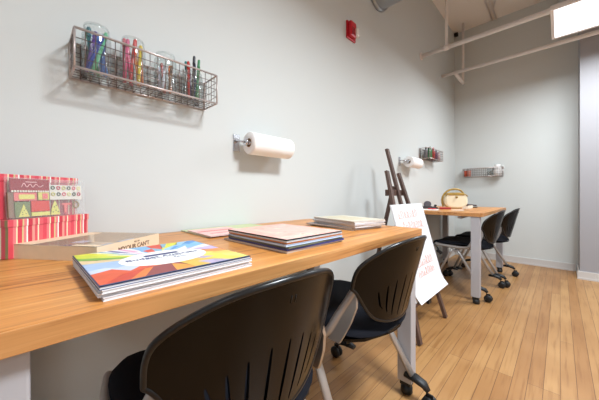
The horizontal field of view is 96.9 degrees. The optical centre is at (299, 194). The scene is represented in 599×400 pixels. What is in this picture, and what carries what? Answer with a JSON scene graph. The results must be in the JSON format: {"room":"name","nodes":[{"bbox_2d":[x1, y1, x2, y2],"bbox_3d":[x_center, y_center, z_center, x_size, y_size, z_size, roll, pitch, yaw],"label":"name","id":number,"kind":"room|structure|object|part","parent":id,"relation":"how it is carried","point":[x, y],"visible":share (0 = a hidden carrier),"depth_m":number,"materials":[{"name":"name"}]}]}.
{"room":"art studio","nodes":[
{"label":"art studio","id":0,"kind":"room"},
{"bbox_2d":[0,0,454,399],"bbox_3d":[-0.100,-0.765,1.621,0.100,3.370,7.172,0,0,45],"label":"wall","id":1,"kind":"structure","parent":0,"point":[286,69],"depth_m":1.27,"materials":[{"name":"white paint"}]},
{"bbox_2d":[69,25,217,109],"bbox_3d":[-0.553,-0.443,0.999,0.123,0.128,0.468,0,0,45],"label":"wire basket","id":2,"kind":"object","parent":1,"relation":"attached to","point":[72,42],"visible":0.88,"depth_m":0.93,"materials":[{"name":"silver metal"}]},
{"bbox_2d":[81,21,110,80],"bbox_3d":[-0.673,-0.469,0.880,0.080,0.164,0.080,0,0,45],"label":"glass jar","id":3,"kind":"object","parent":2,"relation":"in","point":[86,21],"visible":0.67,"depth_m":0.90,"materials":[{"name":"clear glass"}]},
{"bbox_2d":[86,26,92,74],"bbox_3d":[-0.689,-0.469,0.873,0.013,0.142,0.052,0,0,-28],"label":"marker pen","id":4,"kind":"object","parent":3,"relation":"in","point":[89,35],"visible":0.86,"depth_m":0.86,"materials":[{"name":"teal plastic"}]},
{"bbox_2d":[85,31,96,71],"bbox_3d":[-0.679,-0.462,0.864,0.052,0.128,0.013,0,0,17],"label":"marker pen","id":5,"kind":"object","parent":3,"relation":"in","point":[92,45],"visible":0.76,"depth_m":0.86,"materials":[{"name":"purple"}]},
{"bbox_2d":[86,33,100,76],"bbox_3d":[-0.689,-0.468,0.886,0.012,0.142,0.052,0,0,17],"label":"marker pen","id":6,"kind":"object","parent":3,"relation":"in","point":[97,69],"visible":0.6,"depth_m":0.90,"materials":[{"name":"green"}]},
{"bbox_2d":[86,37,104,68],"bbox_3d":[-0.665,-0.462,0.865,0.052,0.126,0.013,0,0,-28],"label":"marker pen","id":7,"kind":"object","parent":3,"relation":"in","point":[100,40],"visible":0.68,"depth_m":0.86,"materials":[{"name":"blue plastic"}]},
{"bbox_2d":[92,32,107,69],"bbox_3d":[-0.657,-0.472,0.875,0.013,0.145,0.052,0,0,17],"label":"marker pen","id":8,"kind":"object","parent":3,"relation":"in","point":[98,56],"visible":0.76,"depth_m":0.87,"materials":[{"name":"green plastic"}]},
{"bbox_2d":[100,47,104,72],"bbox_3d":[-0.657,-0.463,0.888,0.013,0.134,0.052,0,0,-28],"label":"marker pen","id":9,"kind":"object","parent":3,"relation":"in","point":[102,67],"visible":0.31,"depth_m":0.88,"materials":[{"name":"blue plastic"}]},
{"bbox_3d":[-0.599,-0.470,0.955,0.080,0.164,0.080,0,0,45],"label":"glass jar","id":10,"kind":"object","parent":2,"relation":"in","visible":0},
{"bbox_2d":[122,38,126,82],"bbox_3d":[-0.624,-0.475,0.947,0.012,0.153,0.025,0,0,-23],"label":"pencil","id":11,"kind":"object","parent":10,"relation":"in","point":[123,39],"visible":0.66,"depth_m":0.94,"materials":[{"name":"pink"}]},
{"bbox_2d":[123,39,129,80],"bbox_3d":[-0.608,-0.471,0.931,0.026,0.143,0.013,0,0,16],"label":"pencil","id":12,"kind":"object","parent":10,"relation":"in","point":[127,40],"visible":0.77,"depth_m":0.93,"materials":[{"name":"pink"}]},
{"bbox_2d":[128,47,132,85],"bbox_3d":[-0.622,-0.470,0.969,0.012,0.144,0.025,0,0,22],"label":"pencil","id":13,"kind":"object","parent":10,"relation":"in","point":[129,60],"visible":0.3,"depth_m":0.96,"materials":[{"name":"pink"}]},
{"bbox_2d":[129,39,136,79],"bbox_3d":[-0.585,-0.473,0.933,0.013,0.147,0.026,0,0,45],"label":"pencil","id":14,"kind":"object","parent":10,"relation":"in","point":[134,40],"visible":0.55,"depth_m":0.93,"materials":[{"name":"red"}]},
{"bbox_2d":[135,49,139,86],"bbox_3d":[-0.603,-0.477,0.981,0.025,0.158,0.012,0,0,-19],"label":"pencil","id":15,"kind":"object","parent":10,"relation":"in","point":[136,58],"visible":0.27,"depth_m":0.98,"materials":[{"name":"orange"}]},
{"bbox_2d":[137,45,142,81],"bbox_3d":[-0.573,-0.467,0.952,0.013,0.140,0.026,0,0,-7],"label":"pencil","id":16,"kind":"object","parent":10,"relation":"in","point":[140,46],"visible":0.81,"depth_m":0.95,"materials":[{"name":"yellow wood"}]},
{"bbox_2d":[138,53,143,85],"bbox_3d":[-0.581,-0.467,0.973,0.026,0.139,0.014,0,0,45],"label":"pencil","id":17,"kind":"object","parent":10,"relation":"in","point":[138,53],"visible":0.33,"depth_m":0.97,"materials":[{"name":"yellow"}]},
{"bbox_3d":[-0.522,-0.464,1.034,0.080,0.153,0.080,0,0,45],"label":"glass jar","id":18,"kind":"object","parent":2,"relation":"in","visible":0},
{"bbox_2d":[157,67,160,91],"bbox_3d":[-0.541,-0.443,1.023,0.012,0.090,0.022,0,0,-8],"label":"brush","id":19,"kind":"object","parent":18,"relation":"in","point":[158,68],"visible":0.8,"depth_m":1.02,"materials":[{"name":"grey plastic"}]},
{"bbox_2d":[160,63,165,93],"bbox_3d":[-0.538,-0.457,1.047,0.021,0.117,0.011,0,0,-23],"label":"brush","id":20,"kind":"object","parent":18,"relation":"in","point":[161,66],"visible":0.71,"depth_m":1.04,"materials":[{"name":"red"}]},
{"bbox_2d":[161,66,166,88],"bbox_3d":[-0.518,-0.443,1.014,0.021,0.089,0.011,0,0,20],"label":"brush","id":21,"kind":"object","parent":18,"relation":"in","point":[163,78],"visible":0.61,"depth_m":1.01,"materials":[{"name":"white"}]},
{"bbox_2d":[168,65,171,89],"bbox_3d":[-0.501,-0.449,1.031,0.011,0.105,0.021,0,0,28],"label":"brush","id":22,"kind":"object","parent":18,"relation":"in","point":[170,77],"visible":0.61,"depth_m":1.03,"materials":[{"name":"brown wood"}]},
{"bbox_3d":[-0.447,-0.446,1.111,0.080,0.118,0.080,0,0,45],"label":"glass jar","id":23,"kind":"object","parent":2,"relation":"in","visible":0},
{"bbox_2d":[187,61,189,97],"bbox_3d":[-0.456,-0.471,1.090,0.012,0.143,0.021,0,0,-20],"label":"pen","id":24,"kind":"object","parent":23,"relation":"in","point":[188,62],"visible":0.84,"depth_m":1.09,"materials":[{"name":"red"}]},
{"bbox_2d":[191,56,195,96],"bbox_3d":[-0.436,-0.483,1.090,0.020,0.166,0.011,0,0,22],"label":"pen","id":25,"kind":"object","parent":23,"relation":"in","point":[194,57],"visible":0.9,"depth_m":1.09,"materials":[{"name":"black plastic"}]},
{"bbox_2d":[194,63,195,100],"bbox_3d":[-0.447,-0.481,1.133,0.021,0.165,0.012,0,0,45],"label":"pen","id":26,"kind":"object","parent":23,"relation":"in","point":[195,63],"visible":0.42,"depth_m":1.13,"materials":[{"name":"blue"}]},
{"bbox_2d":[195,60,199,97],"bbox_3d":[-0.424,-0.479,1.106,0.020,0.164,0.011,0,0,-23],"label":"pen","id":27,"kind":"object","parent":23,"relation":"in","point":[198,62],"visible":0.86,"depth_m":1.10,"materials":[{"name":"green plastic"}]},
{"bbox_2d":[233,134,250,151],"bbox_3d":[-0.185,-0.256,1.390,0.100,0.085,0.312,0,0,45],"label":"towel holder","id":28,"kind":"object","parent":1,"relation":"attached to","point":[236,138],"visible":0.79,"depth_m":1.31,"materials":[{"name":"silver metal"}]},
{"bbox_3d":[-0.315,-0.256,1.325,0.005,0.085,0.036,0,0,44],"label":"wall plate","id":29,"kind":"part","parent":28,"relation":"part of","materials":[{"name":"silver metal"}]},
{"bbox_2d":[243,132,294,158],"bbox_3d":[-0.153,-0.247,1.373,0.106,0.108,0.262,0,0,45],"label":"paper towel roll","id":30,"kind":"object","parent":28,"relation":"on","point":[261,144],"visible":0.96,"depth_m":1.31,"materials":[{"name":"white paper"}]},
{"bbox_2d":[346,20,359,42],"bbox_3d":[0.412,-1.250,2.028,0.057,0.132,0.116,0,0,45],"label":"fire alarm","id":31,"kind":"object","parent":1,"relation":"attached to","point":[352,32],"visible":1,"depth_m":2.00,"materials":[{"name":"red plastic"}]},
{"bbox_2d":[371,0,401,11],"bbox_3d":[2.359,-1.800,0.696,4.696,0.356,0.356,0,0,45],"label":"ventilation duct","id":32,"kind":"object","parent":1,"relation":"attached to","point":[380,5],"visible":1,"depth_m":2.29,"materials":[{"name":"white metal"}]},
{"bbox_2d":[399,157,409,165],"bbox_3d":[1.139,-0.331,2.737,0.100,0.085,0.312,0,0,45],"label":"towel holder","id":33,"kind":"object","parent":1,"relation":"attached to","point":[400,160],"visible":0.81,"depth_m":2.65,"materials":[{"name":"silver metal"}]},
{"bbox_2d":[403,156,422,168],"bbox_3d":[1.170,-0.322,2.720,0.106,0.108,0.262,0,0,45],"label":"paper towel roll","id":34,"kind":"object","parent":33,"relation":"on","point":[417,163],"visible":0.99,"depth_m":2.65,"materials":[{"name":"white paper"}]},
{"bbox_2d":[419,147,442,161],"bbox_3d":[1.575,-0.465,3.164,0.123,0.128,0.468,0,0,45],"label":"wire basket","id":35,"kind":"object","parent":1,"relation":"attached to","point":[423,158],"visible":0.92,"depth_m":3.07,"materials":[{"name":"grey metal"}]},
{"bbox_2d":[437,251,455,263],"bbox_3d":[-0.051,0.877,1.586,0.018,0.085,6.952,0,0,45],"label":"baseboard","id":36,"kind":"structure","parent":1,"relation":"attached to","point":[453,253],"depth_m":3.59,"materials":[{"name":"grey paint"}]},
{"bbox_2d":[305,254,598,399],"bbox_3d":[1.632,0.970,-0.082,4.957,0.100,7.172,0,0,45],"label":"floor","id":37,"kind":"structure","parent":0,"point":[537,338],"depth_m":1.59,"materials":[{"name":"brown wood"}]},
{"bbox_2d":[0,219,421,399],"bbox_3d":[-0.152,0.539,0.992,0.699,0.762,1.331,0,0,45],"label":"desk","id":38,"kind":"object","parent":37,"relation":"on","point":[43,303],"visible":0.48,"depth_m":0.46,"materials":[{"name":"laminate"}]},
{"bbox_3d":[-0.381,0.527,0.337,0.065,0.676,0.055,0,0,44],"label":"leg","id":39,"kind":"part","parent":38,"relation":"part of","materials":[{"name":"grey paint"}]},
{"bbox_2d":[0,214,88,259],"bbox_3d":[-0.732,0.110,0.747,0.091,0.095,0.216,0,0,6],"label":"gift box","id":40,"kind":"object","parent":38,"relation":"on","point":[18,230],"visible":0.82,"depth_m":0.70,"materials":[{"name":"red cardboard"}]},
{"bbox_2d":[0,174,77,219],"bbox_3d":[-0.745,0.006,0.742,0.065,0.112,0.203,0,0,6],"label":"gift box","id":41,"kind":"object","parent":40,"relation":"on","point":[4,178],"visible":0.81,"depth_m":0.73,"materials":[{"name":"cardboard"}]},
{"bbox_3d":[-0.745,-0.041,0.742,0.065,0.018,0.203,0,0,6],"label":"lid","id":42,"kind":"part","parent":41,"relation":"part of","materials":[{"name":"red cardboard"}]},
{"bbox_2d":[6,178,81,217],"bbox_3d":[-0.700,0.010,0.746,0.018,0.104,0.205,0,0,6],"label":"bag","id":43,"kind":"object","parent":40,"relation":"on","point":[56,192],"visible":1,"depth_m":0.71,"materials":[{"name":"paper"}]},
{"bbox_3d":[-0.703,-0.007,0.695,0.001,0.005,0.089,0,0,6],"label":"scallop trim","id":44,"kind":"part","parent":43,"relation":"part of","materials":[{"name":"white paper"}]},
{"bbox_3d":[-0.701,0.032,0.718,0.004,0.028,0.046,0,0,6],"label":"red panel","id":45,"kind":"part","parent":43,"relation":"part of","materials":[{"name":"red paper"}]},
{"bbox_3d":[-0.732,0.072,0.747,0.091,0.018,0.216,0,0,6],"label":"lid","id":46,"kind":"part","parent":40,"relation":"part of","materials":[{"name":"red cardboard"}]},
{"bbox_2d":[14,232,158,260],"bbox_3d":[-0.571,0.140,0.742,0.231,0.036,0.221,0,0,8],"label":"box","id":47,"kind":"object","parent":38,"relation":"on","point":[63,248],"visible":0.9,"depth_m":0.70,"materials":[{"name":"cardboard"},{"name":"clear plastic"}]},
{"bbox_2d":[73,262,251,301],"bbox_3d":[-0.300,0.155,0.583,0.287,0.006,0.268,0,0,43],"label":"catalogue","id":48,"kind":"object","parent":38,"relation":"on","point":[137,291],"visible":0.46,"depth_m":0.45,"materials":[{"name":"white paper"}]},
{"bbox_2d":[73,262,249,297],"bbox_3d":[-0.305,0.149,0.583,0.287,0.006,0.268,0,0,44],"label":"catalogue","id":49,"kind":"object","parent":48,"relation":"on","point":[97,293],"visible":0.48,"depth_m":0.45,"materials":[{"name":"white paper"}]},
{"bbox_2d":[73,258,251,294],"bbox_3d":[-0.300,0.143,0.581,0.287,0.006,0.268,0,0,43],"label":"catalogue","id":50,"kind":"object","parent":49,"relation":"on","point":[106,291],"visible":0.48,"depth_m":0.45,"materials":[{"name":"white paper"}]},
{"bbox_2d":[72,240,249,290],"bbox_3d":[-0.303,0.137,0.581,0.286,0.006,0.268,0,0,43],"label":"book","id":51,"kind":"object","parent":50,"relation":"on","point":[115,268],"visible":1,"depth_m":0.54,"materials":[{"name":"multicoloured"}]},
{"bbox_2d":[181,224,263,237],"bbox_3d":[-0.294,0.155,1.165,0.236,0.005,0.352,0,0,45],"label":"notebook","id":52,"kind":"object","parent":38,"relation":"on","point":[241,225],"visible":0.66,"depth_m":1.21,"materials":[{"name":"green paper"}]},
{"bbox_2d":[187,227,235,236],"bbox_3d":[-0.325,0.150,1.076,0.178,0.004,0.206,0,0,-44],"label":"notebook","id":53,"kind":"object","parent":52,"relation":"on","point":[220,231],"visible":0.82,"depth_m":1.05,"materials":[{"name":"pink paper"}]},
{"bbox_2d":[201,228,231,233],"bbox_3d":[-0.320,0.148,1.064,0.150,0.001,0.082,0,0,-44],"label":"book","id":54,"kind":"object","parent":53,"relation":"on","point":[217,231],"depth_m":1.05,"materials":[{"name":"red"}]},
{"bbox_2d":[224,237,341,253],"bbox_3d":[-0.058,0.155,0.904,0.316,0.006,0.258,0,0,44],"label":"paper pad","id":55,"kind":"object","parent":38,"relation":"on","point":[227,238],"visible":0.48,"depth_m":0.79,"materials":[{"name":"beige paper"}]},
{"bbox_2d":[229,237,343,250],"bbox_3d":[-0.047,0.148,0.895,0.296,0.006,0.258,0,0,45],"label":"paper pad","id":56,"kind":"object","parent":55,"relation":"on","point":[260,244],"visible":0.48,"depth_m":0.78,"materials":[{"name":"blue"}]},
{"bbox_2d":[228,235,341,248],"bbox_3d":[-0.049,0.143,0.892,0.296,0.005,0.250,0,0,44],"label":"paper pad","id":57,"kind":"object","parent":56,"relation":"on","point":[301,245],"visible":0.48,"depth_m":0.78,"materials":[{"name":"grey paper"}]},
{"bbox_2d":[228,233,342,246],"bbox_3d":[-0.051,0.137,0.889,0.250,0.005,0.296,0,0,-45],"label":"paper pad","id":58,"kind":"object","parent":57,"relation":"on","point":[235,235],"visible":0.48,"depth_m":0.78,"materials":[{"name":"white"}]},
{"bbox_2d":[229,232,342,244],"bbox_3d":[-0.050,0.132,0.898,0.296,0.005,0.250,0,0,45],"label":"paper pad","id":59,"kind":"object","parent":58,"relation":"on","point":[229,232],"visible":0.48,"depth_m":0.78,"materials":[{"name":"orange"}]},
{"bbox_2d":[228,231,341,242],"bbox_3d":[-0.051,0.127,0.892,0.295,0.004,0.250,0,0,44],"label":"paper pad","id":60,"kind":"object","parent":59,"relation":"on","point":[228,231],"visible":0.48,"depth_m":0.78,"materials":[{"name":"white paper"}]},
{"bbox_2d":[228,224,341,240],"bbox_3d":[-0.052,0.122,0.894,0.295,0.004,0.250,0,0,44],"label":"paper pad","id":61,"kind":"object","parent":60,"relation":"on","point":[285,232],"visible":1,"depth_m":0.85,"materials":[{"name":"beige paper"}]},
{"bbox_3d":[0.085,0.527,1.648,0.065,0.676,0.055,0,0,44],"label":"leg","id":62,"kind":"part","parent":38,"relation":"part of","materials":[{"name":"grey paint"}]},
{"bbox_2d":[311,224,380,230],"bbox_3d":[0.224,0.155,1.313,0.200,0.006,0.287,0,0,-36],"label":"magazine","id":63,"kind":"object","parent":38,"relation":"on","point":[311,224],"visible":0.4,"depth_m":1.21,"materials":[{"name":"beige paper"}]},
{"bbox_2d":[306,222,364,228],"bbox_3d":[0.205,0.149,1.315,0.200,0.006,0.287,0,0,-43],"label":"magazine","id":64,"kind":"object","parent":63,"relation":"on","point":[312,223],"visible":0.37,"depth_m":1.24,"materials":[{"name":"grey paper"}]},
{"bbox_2d":[314,221,384,227],"bbox_3d":[0.238,0.143,1.304,0.200,0.006,0.287,0,0,-35],"label":"magazine","id":65,"kind":"object","parent":64,"relation":"on","point":[314,221],"visible":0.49,"depth_m":1.21,"materials":[{"name":"white paper"}]},
{"bbox_2d":[317,221,384,226],"bbox_3d":[0.240,0.137,1.304,0.200,0.006,0.287,0,0,-33],"label":"magazine","id":66,"kind":"object","parent":65,"relation":"on","point":[317,221],"visible":0.35,"depth_m":1.19,"materials":[{"name":"beige paper"}]},
{"bbox_2d":[313,219,383,225],"bbox_3d":[0.232,0.131,1.298,0.200,0.006,0.287,0,0,-36],"label":"magazine","id":67,"kind":"object","parent":66,"relation":"on","point":[313,219],"visible":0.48,"depth_m":1.20,"materials":[{"name":"grey paper"}]},
{"bbox_2d":[314,218,384,223],"bbox_3d":[0.239,0.125,1.304,0.200,0.006,0.287,0,0,-34],"label":"magazine","id":68,"kind":"object","parent":67,"relation":"on","point":[314,218],"visible":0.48,"depth_m":1.20,"materials":[{"name":"white paper"}]},
{"bbox_2d":[314,215,384,222],"bbox_3d":[0.236,0.119,1.300,0.200,0.006,0.287,0,0,-33],"label":"magazine","id":69,"kind":"object","parent":68,"relation":"on","point":[353,219],"visible":1,"depth_m":1.26,"materials":[{"name":"beige paper"}]},
{"bbox_3d":[0.500,0.527,1.240,0.065,0.676,0.055,0,0,44],"label":"leg","id":70,"kind":"part","parent":38,"relation":"part of","materials":[{"name":"grey paint"}]},
{"bbox_2d":[99,268,333,399],"bbox_3d":[-0.208,0.531,0.698,0.550,0.776,0.611,0,0,-42],"label":"chair","id":71,"kind":"object","parent":37,"relation":"on","point":[263,341],"visible":1,"depth_m":0.46,"materials":[{"name":"black plastic"}]},
{"bbox_3d":[-0.232,0.489,0.724,0.456,0.080,0.495,0,0,-42],"label":"seat","id":72,"kind":"part","parent":71,"relation":"part of","materials":[{"name":"fabric"}]},
{"bbox_2d":[315,235,435,399],"bbox_3d":[0.209,0.531,1.131,0.550,0.776,0.611,0,0,-42],"label":"chair","id":73,"kind":"object","parent":37,"relation":"on","point":[374,304],"visible":0.8,"depth_m":0.90,"materials":[{"name":"black plastic"}]},
{"bbox_3d":[0.087,0.670,0.913,0.036,0.322,0.206,0,0,-34],"label":"leg","id":74,"kind":"part","parent":73,"relation":"part of","materials":[{"name":"silver metal"}]},
{"bbox_3d":[0.251,0.823,1.459,0.046,0.055,0.124,0,0,-42],"label":"caster arm","id":75,"kind":"part","parent":73,"relation":"part of","materials":[{"name":"black plastic"}]},
{"bbox_3d":[0.185,0.489,1.158,0.456,0.080,0.495,0,0,-42],"label":"seat","id":76,"kind":"part","parent":73,"relation":"part of","materials":[{"name":"fabric"}]},
{"bbox_3d":[0.369,0.298,0.956,0.430,0.297,0.131,0,0,-42],"label":"backrest","id":77,"kind":"part","parent":73,"relation":"part of","materials":[{"name":"black plastic"}]},
{"bbox_3d":[0.438,0.670,1.232,0.206,0.322,0.036,0,0,39],"label":"leg","id":78,"kind":"part","parent":73,"relation":"part of","materials":[{"name":"silver metal"}]},
{"bbox_3d":[0.517,0.822,1.167,0.046,0.053,0.112,0,0,-42],"label":"caster arm","id":79,"kind":"part","parent":73,"relation":"part of","materials":[{"name":"black plastic"}]},
{"bbox_2d":[376,148,446,344],"bbox_3d":[0.749,0.283,1.984,0.517,1.274,0.600,0,0,45],"label":"easel","id":80,"kind":"object","parent":37,"relation":"on","point":[392,191],"visible":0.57,"depth_m":1.99,"materials":[{"name":"brown wood"}]},
{"bbox_3d":[0.620,0.428,2.061,0.235,0.980,0.036,0,0,31],"label":"leg","id":81,"kind":"part","parent":80,"relation":"part of","materials":[{"name":"brown wood"}]},
{"bbox_3d":[0.687,0.373,1.780,0.040,1.095,0.378,0,0,-16],"label":"leg","id":82,"kind":"part","parent":80,"relation":"part of","materials":[{"name":"brown wood"}]},
{"bbox_2d":[390,203,447,304],"bbox_3d":[0.878,0.383,1.919,0.208,0.618,0.557,0,0,45],"label":"poster board","id":83,"kind":"object","parent":80,"relation":"on","point":[430,280],"visible":0.72,"depth_m":1.93,"materials":[{"name":"white paper"}]},
{"bbox_3d":[0.932,0.376,2.029,0.360,1.089,0.040,0,0,19],"label":"leg","id":84,"kind":"part","parent":80,"relation":"part of","materials":[{"name":"brown wood"}]},
{"bbox_2d":[424,206,505,304],"bbox_3d":[1.717,0.539,2.894,0.699,0.762,1.331,0,0,45],"label":"desk","id":85,"kind":"object","parent":37,"relation":"on","point":[477,213],"visible":0.59,"depth_m":2.25,"materials":[{"name":"laminate"}]},
{"bbox_2d":[423,201,437,208],"bbox_3d":[1.419,0.117,2.897,0.160,0.082,0.056,0,0,5],"label":"tape dispenser","id":86,"kind":"object","parent":85,"relation":"on","point":[427,204],"visible":0.96,"depth_m":2.88,"materials":[{"name":"grey plastic"}]},
{"bbox_2d":[432,241,442,253],"bbox_3d":[1.196,0.348,2.466,0.242,0.389,0.038,0,0,45],"label":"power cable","id":87,"kind":"object","parent":85,"relation":"hanging from","point":[437,250],"visible":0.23,"depth_m":2.40,"materials":[{"name":"black rubber"}]},
{"bbox_3d":[1.955,0.527,3.551,0.065,0.676,0.055,0,0,44],"label":"leg","id":88,"kind":"part","parent":85,"relation":"part of","materials":[{"name":"grey paint"}]},
{"bbox_3d":[1.690,0.211,2.921,0.430,0.044,1.205,0,0,44],"label":"support rail","id":89,"kind":"part","parent":85,"relation":"part of","materials":[{"name":"white metal"}]},
{"bbox_2d":[441,188,467,207],"bbox_3d":[1.701,0.046,2.923,0.257,0.220,0.119,0,0,12],"label":"handbag","id":90,"kind":"object","parent":85,"relation":"on","point":[452,200],"visible":0.97,"depth_m":2.89,"materials":[{"name":"beige leather"}]},
{"bbox_3d":[1.489,0.527,2.239,0.065,0.676,0.055,0,0,44],"label":"leg","id":91,"kind":"part","parent":85,"relation":"part of","materials":[{"name":"grey paint"}]},
{"bbox_3d":[2.370,0.527,3.143,0.065,0.676,0.055,0,0,44],"label":"leg","id":92,"kind":"part","parent":85,"relation":"part of","materials":[{"name":"grey paint"}]},
{"bbox_2d":[434,210,505,302],"bbox_3d":[1.639,0.531,2.603,0.550,0.776,0.611,0,0,-42],"label":"chair","id":93,"kind":"object","parent":37,"relation":"on","point":[490,227],"visible":0.88,"depth_m":2.43,"materials":[{"name":"black plastic"}]},
{"bbox_3d":[1.378,0.670,2.538,0.168,0.320,0.036,0,0,37],"label":"leg","id":94,"kind":"part","parent":93,"relation":"part of","materials":[{"name":"silver metal"}]},
{"bbox_3d":[1.730,0.670,2.856,0.036,0.320,0.168,0,0,-31],"label":"leg","id":95,"kind":"part","parent":93,"relation":"part of","materials":[{"name":"silver metal"}]},
{"bbox_3d":[1.516,0.670,2.386,0.036,0.322,0.206,0,0,-34],"label":"leg","id":96,"kind":"part","parent":93,"relation":"part of","materials":[{"name":"silver metal"}]},
{"bbox_3d":[1.615,0.489,2.630,0.456,0.080,0.495,0,0,-42],"label":"seat","id":97,"kind":"part","parent":93,"relation":"part of","materials":[{"name":"fabric"}]},
{"bbox_3d":[1.868,0.670,2.703,0.206,0.322,0.036,0,0,40],"label":"leg","id":98,"kind":"part","parent":93,"relation":"part of","materials":[{"name":"silver metal"}]},
{"bbox_3d":[1.798,0.298,2.427,0.430,0.297,0.131,0,0,-42],"label":"backrest","id":99,"kind":"part","parent":93,"relation":"part of","materials":[{"name":"black plastic"}]},
{"bbox_3d":[1.947,0.822,2.638,0.046,0.053,0.112,0,0,-42],"label":"caster arm","id":100,"kind":"part","parent":93,"relation":"part of","materials":[{"name":"black plastic"}]},
{"bbox_2d":[448,208,519,287],"bbox_3d":[2.067,0.531,2.961,0.550,0.776,0.611,0,0,-43],"label":"chair","id":101,"kind":"object","parent":37,"relation":"on","point":[508,222],"visible":0.73,"depth_m":2.74,"materials":[{"name":"black plastic"}]},
{"bbox_3d":[1.807,0.670,2.891,0.168,0.320,0.036,0,0,36],"label":"leg","id":102,"kind":"part","parent":101,"relation":"part of","materials":[{"name":"silver metal"}]},
{"bbox_3d":[2.042,0.489,2.987,0.456,0.080,0.495,0,0,-43],"label":"seat","id":103,"kind":"part","parent":101,"relation":"part of","materials":[{"name":"fabric"}]},
{"bbox_3d":[1.948,0.670,2.741,0.036,0.322,0.206,0,0,-35],"label":"leg","id":104,"kind":"part","parent":101,"relation":"part of","materials":[{"name":"silver metal"}]},
{"bbox_3d":[2.294,0.670,3.065,0.206,0.322,0.036,0,0,38],"label":"leg","id":105,"kind":"part","parent":101,"relation":"part of","materials":[{"name":"silver metal"}]},
{"bbox_3d":[2.007,0.822,2.656,0.046,0.053,0.112,0,0,-43],"label":"caster arm","id":106,"kind":"part","parent":101,"relation":"part of","materials":[{"name":"black plastic"}]},
{"bbox_3d":[2.374,0.822,3.002,0.046,0.053,0.112,0,0,-43],"label":"caster arm","id":107,"kind":"part","parent":101,"relation":"part of","materials":[{"name":"black plastic"}]},
{"bbox_3d":[2.229,0.298,2.787,0.430,0.297,0.131,0,0,-43],"label":"backrest","id":108,"kind":"part","parent":101,"relation":"part of","materials":[{"name":"black plastic"}]},
{"bbox_2d":[432,0,544,32],"bbox_3d":[1.632,-2.500,-0.082,4.957,0.100,7.172,0,0,45],"label":"ceiling","id":109,"kind":"structure","parent":0,"point":[473,13],"depth_m":3.53,"materials":[{"name":"white paint"}]},
{"bbox_2d":[420,0,549,59],"bbox_3d":[3.107,-2.003,1.419,4.756,0.891,0.084,0,0,45],"label":"ceiling pipe","id":110,"kind":"object","parent":109,"relation":"hanging from","point":[446,46],"visible":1,"depth_m":2.70,"materials":[{"name":"white metal"}]},
{"bbox_3d":[1.605,-2.034,2.896,0.030,0.829,0.028,0,0,44],"label":"hanger rod","id":111,"kind":"part","parent":110,"relation":"part of","materials":[{"name":"white metal"}]},
{"bbox_2d":[483,0,496,20],"bbox_3d":[2.074,-2.438,2.975,0.170,0.022,1.952,0,0,45],"label":"conduit","id":112,"kind":"object","parent":109,"relation":"attached to","point":[485,3],"visible":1,"depth_m":3.47,"materials":[{"name":"white metal"}]},
{"bbox_2d":[441,23,598,84],"bbox_3d":[3.783,-2.010,2.104,4.753,0.879,0.447,0,0,45],"label":"ceiling pipe","id":113,"kind":"object","parent":109,"relation":"hanging from","point":[596,32],"visible":1,"depth_m":3.11,"materials":[{"name":"white metal"}]},
{"bbox_3d":[2.346,-2.014,3.807,0.032,0.869,0.030,0,0,44],"label":"hanger rod","id":114,"kind":"part","parent":113,"relation":"part of","materials":[{"name":"white metal"}]},
{"bbox_2d":[550,0,598,39],"bbox_3d":[2.747,-1.994,2.011,1.220,0.909,0.600,0,0,45],"label":"ceiling light","id":115,"kind":"object","parent":109,"relation":"hanging from","point":[568,17],"visible":1,"depth_m":2.31,"materials":[{"name":"white plastic"}]},
{"bbox_2d":[455,0,577,269],"bbox_3d":[4.111,-0.765,2.441,4.757,3.370,0.100,0,0,45],"label":"wall","id":116,"kind":"structure","parent":0,"point":[520,114],"depth_m":3.50,"materials":[{"name":"white paint"}]},
{"bbox_2d":[462,166,503,177],"bbox_3d":[2.598,-0.310,3.769,0.468,0.128,0.123,0,0,45],"label":"wire basket","id":117,"kind":"object","parent":116,"relation":"attached to","point":[501,166],"visible":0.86,"depth_m":3.77,"materials":[{"name":"grey metal"}]},
{"bbox_2d":[493,164,504,175],"bbox_3d":[2.727,-0.331,3.646,0.105,0.155,0.105,0,0,-1],"label":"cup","id":118,"kind":"object","parent":117,"relation":"in","point":[497,167],"visible":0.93,"depth_m":3.62,"materials":[{"name":"white ceramic"}]},
{"bbox_2d":[456,249,575,270],"bbox_3d":[2.840,0.877,3.606,1.270,0.085,0.018,0,0,45],"label":"baseboard","id":119,"kind":"structure","parent":116,"relation":"attached to","point":[522,260],"depth_m":3.42,"materials":[{"name":"grey paint"}]},
{"bbox_2d":[578,26,598,273],"bbox_3d":[4.409,-0.765,1.810,3.447,3.370,0.382,0,0,45],"label":"wall","id":120,"kind":"structure","parent":0,"point":[588,48],"depth_m":2.84,"materials":[{"name":"grey paint"}]},
{"bbox_2d":[577,271,598,281],"bbox_3d":[4.255,0.877,1.681,3.447,0.085,0.018,0,0,45],"label":"baseboard","id":121,"kind":"structure","parent":120,"relation":"attached to","point":[582,275],"depth_m":2.83,"materials":[{"name":"white paint"}]}
]}

